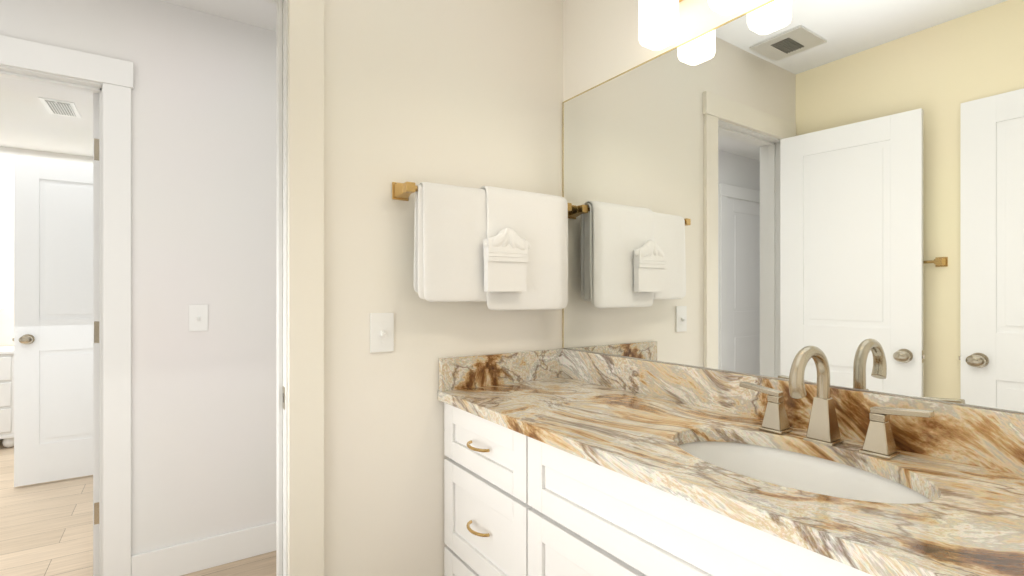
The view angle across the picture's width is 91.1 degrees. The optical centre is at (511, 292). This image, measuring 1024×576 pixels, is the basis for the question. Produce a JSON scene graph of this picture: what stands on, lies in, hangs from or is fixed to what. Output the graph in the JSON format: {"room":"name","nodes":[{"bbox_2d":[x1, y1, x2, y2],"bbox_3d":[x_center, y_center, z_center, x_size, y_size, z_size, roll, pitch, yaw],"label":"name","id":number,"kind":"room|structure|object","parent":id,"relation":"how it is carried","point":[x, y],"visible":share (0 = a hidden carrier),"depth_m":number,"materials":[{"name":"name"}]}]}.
{"room":"bathroom","nodes":[
{"label":"bathroom","id":0,"kind":"room"},
{"bbox_2d":[0,146,92,345],"bbox_3d":[-3.754,-0.011,4.653,5.630,2.440,0.115,0,0,-34],"label":"wall","id":1,"kind":"structure","parent":0,"point":[8,155],"depth_m":4.25,"materials":[{"name":"white paint"}]},
{"bbox_2d":[0,439,275,575],"bbox_3d":[-1.647,1.239,1.541,6.000,0.060,8.000,0,0,-34],"label":"floor","id":2,"kind":"structure","parent":0,"point":[46,528],"depth_m":2.53,"materials":[{"name":"brown wood"}]},
{"bbox_2d":[0,298,13,447],"bbox_3d":[-4.379,0.529,3.828,0.990,1.360,0.530,0,0,-34],"label":"dresser","id":3,"kind":"object","parent":2,"relation":"on","point":[7,394],"visible":0.35,"depth_m":3.88,"materials":[{"name":"white paint"}]},
{"bbox_2d":[0,298,3,350],"bbox_3d":[-4.250,0.149,3.958,0.340,0.600,0.340,0,0,-34],"label":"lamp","id":4,"kind":"object","parent":3,"relation":"on","point":[1,307],"depth_m":4.04,"materials":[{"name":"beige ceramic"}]},
{"bbox_2d":[438,398,905,575],"bbox_3d":[0.386,0.774,1.119,0.526,0.870,1.474,0,0,-34],"label":"bathroom vanity","id":5,"kind":"object","parent":2,"relation":"on","point":[563,462],"depth_m":1.07,"materials":[{"name":"white paint"}]},
{"bbox_2d":[438,378,1023,575],"bbox_3d":[0.391,0.324,1.122,0.514,0.030,1.474,0,0,-34],"label":"countertop","id":6,"kind":"structure","parent":5,"relation":"on","point":[978,530],"depth_m":0.84,"materials":[{"name":"beige stone"}]},
{"bbox_2d":[654,426,961,521],"bbox_3d":[0.513,0.406,0.941,0.348,0.158,0.524,0,0,-34],"label":"sink","id":7,"kind":"object","parent":6,"relation":"in","point":[888,491],"depth_m":1.02,"materials":[{"name":"white ceramic"}]},
{"bbox_2d":[738,346,937,457],"bbox_3d":[0.608,0.208,1.018,0.152,0.202,0.362,0,0,-34],"label":"faucet","id":8,"kind":"object","parent":6,"relation":"on","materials":[{"name":"beige metal"}]},
{"bbox_2d":[0,0,275,555],"bbox_3d":[-1.895,-0.011,1.908,5.400,2.440,0.115,0,0,-34],"label":"wall","id":9,"kind":"structure","parent":0,"point":[203,232],"depth_m":2.19,"materials":[{"name":"white paint"}]},
{"bbox_2d":[0,35,133,575],"bbox_3d":[-1.990,0.134,1.844,0.968,2.150,0.159,0,0,-34],"label":"trim","id":10,"kind":"structure","parent":9,"relation":"attached to","point":[109,80],"depth_m":2.02,"materials":[{"name":"white paint"}]},
{"bbox_2d":[93,93,98,575],"bbox_3d":[-1.937,0.182,2.410,0.175,2.030,0.774,0,0,-34],"label":"bedroom door","id":11,"kind":"structure","parent":9,"relation":"in","point":[95,334],"depth_m":2.09,"materials":[{"name":"white paint"}]},
{"bbox_2d":[189,305,207,330],"bbox_3d":[-1.363,0.109,2.184,0.070,0.115,0.023,0,0,-34],"label":"hall light switch","id":12,"kind":"object","parent":9,"relation":"attached to","point":[198,317],"visible":1,"depth_m":2.19,"materials":[{"name":"white plastic"}]},
{"bbox_2d":[131,522,275,575],"bbox_3d":[-0.591,1.143,2.712,2.338,0.132,0.015,0,0,-34],"label":"baseboard","id":13,"kind":"structure","parent":9,"relation":"attached to","point":[198,555],"depth_m":2.18,"materials":[{"name":"white paint"}]},
{"bbox_2d":[0,0,275,156],"bbox_3d":[-1.647,-1.261,1.541,6.000,0.060,8.000,0,0,-34],"label":"ceiling","id":14,"kind":"structure","parent":0,"point":[28,121],"depth_m":3.35,"materials":[{"name":"white paint"}]},
{"bbox_2d":[38,97,80,117],"bbox_3d":[-2.999,-1.220,3.341,0.170,0.021,0.345,0,0,-34],"label":"ceiling vent","id":15,"kind":"object","parent":14,"relation":"in","point":[59,107],"visible":1,"depth_m":3.32,"materials":[{"name":"white plastic"}]},
{"bbox_2d":[324,0,562,575],"bbox_3d":[-1.259,-0.011,0.968,5.630,2.440,0.115,0,0,-34],"label":"wall","id":16,"kind":"structure","parent":0,"point":[465,93],"depth_m":1.53,"materials":[{"name":"beige paint"}]},
{"bbox_2d":[265,0,323,575],"bbox_3d":[-0.890,0.134,1.218,0.818,2.150,0.159,0,0,-34],"label":"trim","id":17,"kind":"structure","parent":16,"relation":"attached to","point":[300,279],"depth_m":1.36,"materials":[{"name":"white paint"}]},
{"bbox_2d":[283,386,284,409],"bbox_3d":[-0.618,0.284,1.359,0.002,0.060,0.028,0,0,-34],"label":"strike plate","id":18,"kind":"structure","parent":17,"relation":"attached to","point":[283,397],"depth_m":1.35,"materials":[{"name":"metal"}]},
{"bbox_2d":[370,313,393,352],"bbox_3d":[-0.380,0.117,1.480,0.070,0.115,0.023,0,0,-34],"label":"bathroom light switch","id":19,"kind":"object","parent":16,"relation":"attached to","point":[381,332],"visible":1,"depth_m":1.48,"materials":[{"name":"white plastic"}]},
{"bbox_2d":[392,182,571,309],"bbox_3d":[-0.050,-0.142,1.626,0.648,0.400,0.150,0,0,-34],"label":"towel rail","id":20,"kind":"object","parent":16,"relation":"attached to","point":[496,248],"visible":1,"depth_m":1.56,"materials":[{"name":"white fabric"}]},
{"bbox_2d":[439,348,561,389],"bbox_3d":[-0.023,0.258,1.720,0.490,0.102,0.020,0,0,-34],"label":"backsplash","id":21,"kind":"structure","parent":16,"relation":"attached to","point":[455,373],"depth_m":1.69,"materials":[{"name":"beige stone"}]},
{"bbox_2d":[563,0,1023,412],"bbox_3d":[1.066,-0.011,0.692,0.115,2.440,2.950,0,0,-34],"label":"wall","id":22,"kind":"structure","parent":0,"point":[601,43],"depth_m":1.68,"materials":[{"name":"beige paint"}]},
{"bbox_2d":[639,0,753,50],"bbox_3d":[0.550,-0.819,1.230,0.133,0.255,0.600,0,0,-34],"label":"sconce","id":23,"kind":"object","parent":22,"relation":"attached to","point":[658,24],"visible":1,"depth_m":1.36,"materials":[{"name":"white glass"}]},
{"bbox_2d":[562,348,1023,473],"bbox_3d":[0.596,0.258,1.261,0.020,0.102,1.474,0,0,-34],"label":"backsplash","id":24,"kind":"structure","parent":22,"relation":"attached to","point":[980,436],"depth_m":1.07,"materials":[{"name":"beige stone"}]},
{"bbox_2d":[563,0,1023,411],"bbox_3d":[0.596,-0.253,1.276,0.006,0.916,1.446,0,0,-34],"label":"mirror","id":25,"kind":"object","parent":22,"relation":"attached to","point":[772,188],"visible":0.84,"depth_m":1.13,"materials":[{"name":"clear mirror"}]},
{"bbox_3d":[-1.532,-0.011,4.207,2.220,2.440,0.115,0,0,-34],"label":"wall","id":26,"kind":"structure","parent":0,"visible":0},
{"bbox_2d":[13,158,92,486],"bbox_3d":[-2.763,0.182,3.323,0.778,2.030,0.175,0,0,-34],"label":"door","id":27,"kind":"structure","parent":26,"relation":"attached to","point":[53,321],"depth_m":3.19,"materials":[{"name":"white paint"}]}
]}

